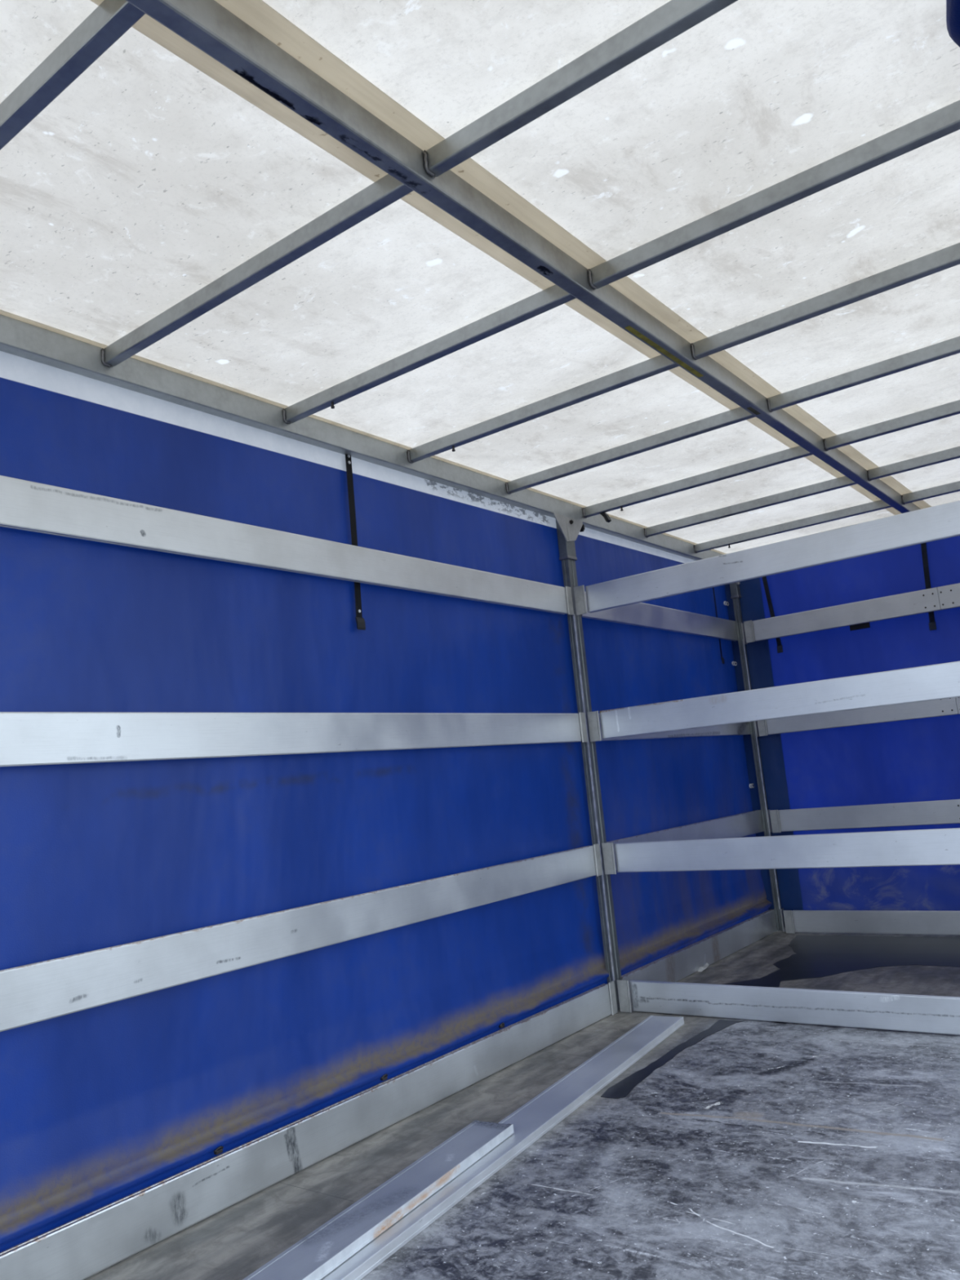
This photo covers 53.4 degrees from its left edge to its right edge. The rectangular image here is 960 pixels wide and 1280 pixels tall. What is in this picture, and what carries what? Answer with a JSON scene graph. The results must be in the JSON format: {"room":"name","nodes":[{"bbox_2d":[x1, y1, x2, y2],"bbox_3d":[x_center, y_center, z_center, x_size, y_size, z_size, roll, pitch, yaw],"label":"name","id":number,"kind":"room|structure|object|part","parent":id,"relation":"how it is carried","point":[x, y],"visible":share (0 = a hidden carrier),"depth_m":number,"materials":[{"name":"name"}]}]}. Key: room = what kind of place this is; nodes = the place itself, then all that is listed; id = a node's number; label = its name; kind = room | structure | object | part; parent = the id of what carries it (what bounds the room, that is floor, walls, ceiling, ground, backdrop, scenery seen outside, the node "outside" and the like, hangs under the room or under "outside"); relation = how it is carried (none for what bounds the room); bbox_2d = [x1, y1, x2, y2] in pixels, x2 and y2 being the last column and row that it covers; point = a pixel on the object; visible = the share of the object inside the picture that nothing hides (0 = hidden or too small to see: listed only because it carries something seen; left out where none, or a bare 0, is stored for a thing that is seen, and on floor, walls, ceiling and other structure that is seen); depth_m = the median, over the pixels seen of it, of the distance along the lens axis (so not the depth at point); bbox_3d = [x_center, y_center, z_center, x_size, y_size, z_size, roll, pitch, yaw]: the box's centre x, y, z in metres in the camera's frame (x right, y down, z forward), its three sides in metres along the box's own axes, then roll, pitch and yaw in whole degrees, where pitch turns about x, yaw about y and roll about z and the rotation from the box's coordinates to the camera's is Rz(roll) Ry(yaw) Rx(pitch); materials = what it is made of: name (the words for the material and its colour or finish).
{"room":"cargo space","nodes":[
{"label":"cargo space","id":0,"kind":"room"},
{"bbox_2d":[0,351,771,1252],"bbox_3d":[-0.245,0.441,3.673,0.054,2.447,6.740,-12,-11,36],"label":"wall","id":1,"kind":"structure","parent":0,"point":[102,1105],"depth_m":3.12,"materials":[{"name":"blue fabric"}]},
{"bbox_2d":[213,1146,223,1155],"bbox_3d":[-0.739,1.442,2.701,0.015,0.019,0.030,-12,-11,36],"label":"hook","id":2,"kind":"object","parent":1,"relation":"attached to","point":[219,1150],"visible":1,"depth_m":2.69,"materials":[{"name":"metal"}]},
{"bbox_3d":[-0.740,1.446,2.700,0.014,0.011,0.022,-12,-11,36],"label":"hook plate","id":3,"kind":"part","parent":2,"relation":"part of","materials":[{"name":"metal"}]},
{"bbox_2d":[0,309,726,554],"bbox_3d":[-0.348,-0.777,3.821,0.063,0.001,6.700,-12,-11,36],"label":"trim","id":4,"kind":"structure","parent":1,"relation":"attached to","point":[2,312],"depth_m":3.26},
{"bbox_2d":[380,1074,387,1080],"bbox_3d":[-0.325,1.484,3.245,0.015,0.019,0.030,-12,-11,36],"label":"hook","id":5,"kind":"object","parent":1,"relation":"attached to","point":[384,1077],"visible":1,"depth_m":3.24,"materials":[{"name":"metal"}]},
{"bbox_2d":[498,1022,504,1028],"bbox_3d":[0.087,1.527,3.787,0.015,0.019,0.030,-12,-11,36],"label":"hook","id":6,"kind":"object","parent":1,"relation":"attached to","point":[502,1025],"visible":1,"depth_m":3.78,"materials":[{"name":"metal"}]},
{"bbox_2d":[0,0,959,553],"bbox_3d":[0.646,-0.983,3.112,2.580,0.004,6.750,-12,-11,36],"label":"ceiling","id":7,"kind":"structure","parent":0,"point":[147,180],"depth_m":2.36,"materials":[{"name":"white fabric"}]},
{"bbox_2d":[90,0,931,515],"bbox_3d":[0.609,-0.975,3.108,0.207,0.001,6.700,-12,-11,36],"label":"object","id":8,"kind":"structure","parent":7,"relation":"attached to","point":[257,14],"depth_m":2.18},
{"bbox_2d":[125,0,920,513],"bbox_3d":[0.615,-0.941,3.059,0.045,0.075,6.633,-12,-11,36],"label":"ridge beam","id":9,"kind":"structure","parent":7,"relation":"attached to","point":[207,25],"depth_m":2.11,"materials":[{"name":"grey metal"}]},
{"bbox_3d":[1.635,-1.137,2.372,0.046,0.084,6.750,-12,-11,36],"label":"roof rail","id":10,"kind":"object","parent":7,"relation":"attached to","visible":0},
{"bbox_2d":[422,0,737,177],"bbox_3d":[0.363,-1.128,1.719,1.198,0.055,0.042,-12,-11,36],"label":"bow","id":11,"kind":"object","parent":10,"relation":"attached to","point":[673,18],"visible":1,"depth_m":1.85,"materials":[{"name":"grey metal"}]},
{"bbox_2d":[587,99,959,288],"bbox_3d":[0.780,-1.085,2.266,1.198,0.055,0.042,-12,-11,36],"label":"bow","id":12,"kind":"object","parent":10,"relation":"attached to","point":[941,122],"visible":1,"depth_m":2.29,"materials":[{"name":"grey metal"}]},
{"bbox_2d":[690,242,959,359],"bbox_3d":[1.175,-1.044,2.786,1.198,0.055,0.042,-12,-11,36],"label":"bow","id":13,"kind":"object","parent":10,"relation":"attached to","point":[948,257],"visible":1,"depth_m":2.87,"materials":[{"name":"grey metal"}]},
{"bbox_2d":[766,336,959,412],"bbox_3d":[1.588,-1.002,3.328,1.198,0.055,0.042,-12,-11,36],"label":"bow","id":14,"kind":"object","parent":10,"relation":"attached to","point":[950,347],"visible":1,"depth_m":3.46,"materials":[{"name":"grey metal"}]},
{"bbox_2d":[823,400,959,450],"bbox_3d":[1.999,-0.959,3.869,1.198,0.055,0.042,-12,-11,36],"label":"bow","id":15,"kind":"object","parent":10,"relation":"attached to","point":[953,408],"visible":1,"depth_m":4.04,"materials":[{"name":"grey metal"}]},
{"bbox_2d":[866,445,959,480],"bbox_3d":[2.411,-0.917,4.411,1.198,0.055,0.042,-12,-11,36],"label":"bow","id":16,"kind":"object","parent":10,"relation":"attached to","point":[953,453],"visible":1,"depth_m":4.63,"materials":[{"name":"grey metal"}]},
{"bbox_2d":[901,480,959,504],"bbox_3d":[2.817,-0.875,4.944,1.198,0.055,0.042,-12,-11,36],"label":"bow","id":17,"kind":"object","parent":10,"relation":"attached to","point":[952,487],"visible":1,"depth_m":5.20,"materials":[{"name":"grey metal"}]},
{"bbox_2d":[946,0,959,47],"bbox_3d":[0.386,-1.127,0.930,0.217,0.120,2.450,-12,-11,36],"label":"curtain","id":18,"kind":"object","parent":10,"relation":"hanging from","point":[953,6],"visible":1,"depth_m":1.62,"materials":[{"name":"fabric"}]},
{"bbox_3d":[2.633,-0.733,5.711,2.436,0.076,0.040,-12,-11,36],"label":"roof rail","id":19,"kind":"object","parent":7,"relation":"attached to","visible":0},
{"bbox_2d":[761,576,782,653],"bbox_3d":[1.900,-0.217,6.246,0.078,0.616,0.010,-12,-11,36],"label":"strap","id":20,"kind":"object","parent":19,"relation":"hanging from","point":[780,648],"visible":0.69,"depth_m":6.25,"materials":[{"name":"fabric"}]},
{"bbox_2d":[920,542,936,631],"bbox_3d":[2.659,-0.368,5.684,0.063,0.626,0.010,-12,-11,36],"label":"strap","id":21,"kind":"object","parent":19,"relation":"hanging from","point":[932,626],"visible":0.65,"depth_m":5.69,"materials":[{"name":"fabric"}]},
{"bbox_2d":[84,930,959,1279],"bbox_3d":[0.878,1.463,2.744,2.560,0.030,6.750,-12,-11,36],"label":"floor","id":22,"kind":"structure","parent":0,"point":[760,1150],"depth_m":2.65,"materials":[{"name":"grey wood"}]},
{"bbox_2d":[0,983,611,1279],"bbox_3d":[-0.764,1.511,2.617,0.025,0.136,4.469,-12,-11,36],"label":"plank","id":23,"kind":"object","parent":22,"relation":"on","point":[80,1248],"visible":1,"depth_m":2.80,"materials":[{"name":"metal"}]},
{"bbox_2d":[320,1015,684,1279],"bbox_3d":[-0.179,1.496,2.506,0.151,0.030,3.858,-10,-10,30],"label":"plank","id":24,"kind":"object","parent":22,"relation":"on","point":[534,1119],"visible":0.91,"depth_m":3.02,"materials":[{"name":"metal"}]},
{"bbox_2d":[242,1120,513,1279],"bbox_3d":[-0.520,1.427,2.022,0.138,0.026,2.231,-10,-10,29],"label":"plank","id":25,"kind":"object","parent":24,"relation":"on","point":[314,1256],"visible":1,"depth_m":2.45,"materials":[{"name":"metal"}]},
{"bbox_2d":[553,512,631,1015],"bbox_3d":[0.545,0.554,4.620,0.115,2.373,0.255,-8,-9,16],"label":"pillar","id":26,"kind":"structure","parent":22,"relation":"on","point":[568,529],"depth_m":4.60,"materials":[{"name":"metal"}]},
{"bbox_2d":[0,475,567,614],"bbox_3d":[-0.939,-0.330,2.894,0.025,0.132,4.469,-12,-11,36],"label":"plank","id":27,"kind":"object","parent":26,"relation":"attached to","point":[24,505],"visible":1,"depth_m":3.09,"materials":[{"name":"metal"}]},
{"bbox_2d":[0,711,582,767],"bbox_3d":[-0.881,0.281,2.802,0.025,0.135,4.469,-12,-11,36],"label":"plank","id":28,"kind":"object","parent":26,"relation":"attached to","point":[26,738],"visible":1,"depth_m":2.97,"materials":[{"name":"metal"}]},
{"bbox_2d":[0,845,595,1031],"bbox_3d":[-0.822,0.896,2.710,0.025,0.138,4.469,-12,-11,36],"label":"plank","id":29,"kind":"object","parent":26,"relation":"attached to","point":[41,991],"visible":1,"depth_m":2.86,"materials":[{"name":"metal"}]},
{"bbox_2d":[0,314,722,560],"bbox_3d":[-0.332,-0.730,3.837,0.046,0.084,6.750,-12,-11,36],"label":"roof rail","id":30,"kind":"object","parent":26,"relation":"on","point":[19,338],"visible":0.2,"depth_m":3.30,"materials":[{"name":"metal"}]},
{"bbox_2d":[0,0,145,150],"bbox_3d":[-1.028,-0.966,1.915,1.198,0.055,0.042,-12,-11,36],"label":"bow","id":31,"kind":"object","parent":30,"relation":"attached to","point":[111,19],"visible":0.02,"depth_m":1.69,"materials":[{"name":"grey metal"}]},
{"bbox_2d":[101,173,413,367],"bbox_3d":[-0.620,-0.924,2.451,1.198,0.055,0.042,-12,-11,36],"label":"bow","id":32,"kind":"object","parent":30,"relation":"attached to","point":[388,189],"visible":0.8,"depth_m":2.38,"materials":[{"name":"grey metal"}]},
{"bbox_2d":[345,453,365,630],"bbox_3d":[-0.470,-0.382,3.570,0.010,0.701,0.043,-12,-11,36],"label":"strap","id":33,"kind":"object","parent":30,"relation":"hanging from","point":[361,624],"visible":0.87,"depth_m":3.58,"materials":[{"name":"fabric"}]},
{"bbox_2d":[282,284,576,423],"bbox_3d":[-0.203,-0.874,2.997,1.198,0.069,0.042,-12,-11,36],"label":"bow","id":34,"kind":"object","parent":30,"relation":"attached to","point":[553,296],"visible":0.8,"depth_m":2.94,"materials":[{"name":"grey metal"}]},
{"bbox_2d":[407,354,679,462],"bbox_3d":[0.193,-0.834,3.517,1.198,0.069,0.042,-12,-11,36],"label":"bow","id":35,"kind":"object","parent":30,"relation":"attached to","point":[659,364],"visible":0.82,"depth_m":3.47,"materials":[{"name":"grey metal"}]},
{"bbox_2d":[506,406,755,493],"bbox_3d":[0.605,-0.798,4.060,1.198,0.055,0.042,-12,-11,36],"label":"bow","id":36,"kind":"object","parent":30,"relation":"attached to","point":[737,415],"visible":0.83,"depth_m":4.02,"materials":[{"name":"grey metal"}]},
{"bbox_2d":[582,445,812,518],"bbox_3d":[1.017,-0.749,4.600,1.198,0.069,0.042,-12,-11,36],"label":"bow","id":37,"kind":"object","parent":30,"relation":"attached to","point":[797,452],"visible":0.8,"depth_m":4.57,"materials":[{"name":"grey metal"}]},
{"bbox_2d":[600,512,611,522],"bbox_3d":[0.630,-0.640,4.911,0.078,0.082,0.034,-12,-11,36],"label":"strap","id":38,"kind":"object","parent":37,"relation":"attached to","point":[605,515],"visible":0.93,"depth_m":4.89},
{"bbox_2d":[712,586,724,663],"bbox_3d":[1.540,-0.167,6.213,0.010,0.656,0.035,-12,-11,36],"label":"strap","id":39,"kind":"object","parent":30,"relation":"hanging from","point":[722,657],"visible":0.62,"depth_m":6.20,"materials":[{"name":"fabric"}]},
{"bbox_2d":[644,475,857,537],"bbox_3d":[1.428,-0.714,5.143,1.198,0.055,0.042,-12,-11,36],"label":"bow","id":40,"kind":"object","parent":30,"relation":"attached to","point":[842,482],"visible":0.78,"depth_m":5.11,"materials":[{"name":"grey metal"}]},
{"bbox_2d":[693,499,891,553],"bbox_3d":[1.835,-0.665,5.675,1.198,0.069,0.042,-12,-11,36],"label":"bow","id":41,"kind":"object","parent":30,"relation":"attached to","point":[878,504],"visible":0.82,"depth_m":5.65,"materials":[{"name":"grey metal"}]},
{"bbox_2d":[579,524,585,532],"bbox_3d":[0.526,-0.580,4.924,0.025,0.044,0.044,-8,-9,20],"label":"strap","id":42,"kind":"object","parent":26,"relation":"attached to","point":[583,528],"visible":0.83,"depth_m":4.91,"materials":[{"name":"black rubber"}]},
{"bbox_2d":[600,1019,742,1098],"bbox_3d":[0.762,1.599,3.682,0.114,0.001,1.047,-12,-11,36],"label":"puddle","id":43,"kind":"object","parent":22,"relation":"on","point":[624,1087],"visible":1,"depth_m":3.57,"materials":[{"name":"grey liquid"}]},
{"bbox_2d":[621,909,777,1004],"bbox_3d":[1.271,1.721,5.292,0.025,0.136,1.995,-12,-11,36],"label":"plank","id":44,"kind":"object","parent":22,"relation":"on","point":[682,963],"visible":0.82,"depth_m":5.24,"materials":[{"name":"metal"}]},
{"bbox_2d":[697,963,708,972],"bbox_3d":[1.204,1.762,5.139,0.044,0.026,0.115,-12,-11,36],"label":"paper scrap","id":45,"kind":"object","parent":22,"relation":"on","point":[701,968],"visible":1,"depth_m":5.12,"materials":[{"name":"white paper"}]},
{"bbox_2d":[729,582,795,933],"bbox_3d":[1.824,0.673,6.230,0.114,2.369,0.257,-8,-9,16],"label":"pillar","id":46,"kind":"structure","parent":22,"relation":"on","point":[771,820],"depth_m":6.19,"materials":[{"name":"metal"}]},
{"bbox_2d":[581,591,737,641],"bbox_3d":[1.097,-0.120,5.569,0.025,0.132,1.995,-12,-11,36],"label":"plank","id":47,"kind":"object","parent":46,"relation":"attached to","point":[640,614],"visible":0.82,"depth_m":5.54,"materials":[{"name":"metal"}]},
{"bbox_2d":[598,713,751,741],"bbox_3d":[1.155,0.491,5.477,0.025,0.135,1.995,-12,-11,36],"label":"plank","id":48,"kind":"object","parent":46,"relation":"attached to","point":[742,728],"visible":0.34,"depth_m":5.63,"materials":[{"name":"metal"}]},
{"bbox_2d":[606,809,764,870],"bbox_3d":[1.213,1.105,5.385,0.025,0.138,1.995,-12,-11,36],"label":"plank","id":49,"kind":"object","parent":46,"relation":"attached to","point":[739,825],"visible":0.64,"depth_m":5.55,"materials":[{"name":"metal"}]},
{"bbox_2d":[751,586,941,641],"bbox_3d":[2.227,-0.149,5.890,1.122,0.134,0.029,-12,-11,36],"label":"plank","id":50,"kind":"object","parent":46,"relation":"attached to","point":[923,601],"visible":1,"depth_m":5.85,"materials":[{"name":"metal"}]},
{"bbox_2d":[765,697,958,734],"bbox_3d":[2.284,0.451,5.799,1.122,0.131,0.029,-12,-11,36],"label":"plank","id":51,"kind":"object","parent":46,"relation":"attached to","point":[943,707],"visible":0.62,"depth_m":5.76,"materials":[{"name":"metal"}]},
{"bbox_2d":[777,799,959,831],"bbox_3d":[2.341,1.052,5.709,1.122,0.133,0.029,-12,-11,36],"label":"plank","id":52,"kind":"object","parent":46,"relation":"attached to","point":[941,811],"visible":1,"depth_m":5.70,"materials":[{"name":"metal"}]},
{"bbox_2d":[629,979,959,1035],"bbox_3d":[1.637,1.450,3.722,2.357,0.134,0.025,-12,-11,36],"label":"plank","id":53,"kind":"object","parent":22,"relation":"on","point":[931,1014],"visible":1,"depth_m":3.93,"materials":[{"name":"metal"}]},
{"bbox_2d":[723,935,959,987],"bbox_3d":[2.354,1.597,4.668,2.145,0.001,1.508,-12,-11,36],"label":"puddle","id":54,"kind":"object","parent":22,"relation":"on","point":[816,956],"visible":0.83,"depth_m":5.11,"materials":[{"name":"grey liquid"}]},
{"bbox_2d":[791,910,959,935],"bbox_3d":[2.859,1.565,5.277,2.283,0.130,0.025,-12,-11,36],"label":"plank","id":55,"kind":"object","parent":22,"relation":"on","point":[864,922],"visible":1,"depth_m":5.65,"materials":[{"name":"metal"}]},
{"bbox_3d":[2.491,0.151,3.181,0.054,2.370,0.070,-12,-11,36],"label":"pillar","id":56,"kind":"structure","parent":22,"relation":"on","visible":0},
{"bbox_2d":[585,500,959,613],"bbox_3d":[1.463,-0.391,3.999,2.357,0.132,0.025,-12,-11,36],"label":"plank","id":57,"kind":"object","parent":56,"relation":"attached to","point":[940,522],"visible":1,"depth_m":4.10,"materials":[{"name":"metal"}]},
{"bbox_2d":[599,661,959,738],"bbox_3d":[1.520,0.216,3.908,2.357,0.135,0.025,-12,-11,36],"label":"plank","id":58,"kind":"object","parent":56,"relation":"attached to","point":[939,681],"visible":1,"depth_m":4.04,"materials":[{"name":"metal"}]},
{"bbox_2d":[613,827,959,872],"bbox_3d":[1.579,0.835,3.815,2.357,0.135,0.025,-12,-11,36],"label":"plank","id":59,"kind":"object","parent":56,"relation":"attached to","point":[937,846],"visible":1,"depth_m":3.99,"materials":[{"name":"metal"}]},
{"bbox_2d":[760,535,959,911],"bbox_3d":[2.753,0.448,5.586,2.650,2.440,0.034,-12,-11,36],"label":"wall","id":60,"kind":"structure","parent":0,"point":[918,759],"depth_m":5.85,"materials":[{"name":"blue fabric"}]},
{"bbox_2d":[724,577,803,911],"bbox_3d":[1.830,0.639,6.243,0.293,2.420,0.008,-12,-11,36],"label":"trim","id":61,"kind":"structure","parent":60,"relation":"attached to","point":[751,602],"depth_m":6.23,"materials":[{"name":"blue fabric"}]},
{"bbox_2d":[849,622,870,631],"bbox_3d":[2.348,-0.086,5.909,0.120,0.040,0.006,-12,-11,36],"label":"rubber patch","id":62,"kind":"object","parent":60,"relation":"attached to","point":[864,625],"visible":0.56,"depth_m":5.91,"materials":[{"name":"black rubber"}]},
{"bbox_2d":[937,582,959,609],"bbox_3d":[3.131,-0.336,5.217,1.159,0.134,0.029,-12,-11,36],"label":"plank","id":63,"kind":"object","parent":60,"relation":"attached to","point":[948,595],"visible":1,"depth_m":5.52,"materials":[{"name":"metal"}]},
{"bbox_2d":[955,697,959,714],"bbox_3d":[3.188,0.264,5.126,1.159,0.131,0.029,-12,-11,36],"label":"plank","id":64,"kind":"object","parent":60,"relation":"attached to","point":[957,699],"visible":0.49,"depth_m":5.45,"materials":[{"name":"metal"}]}
]}

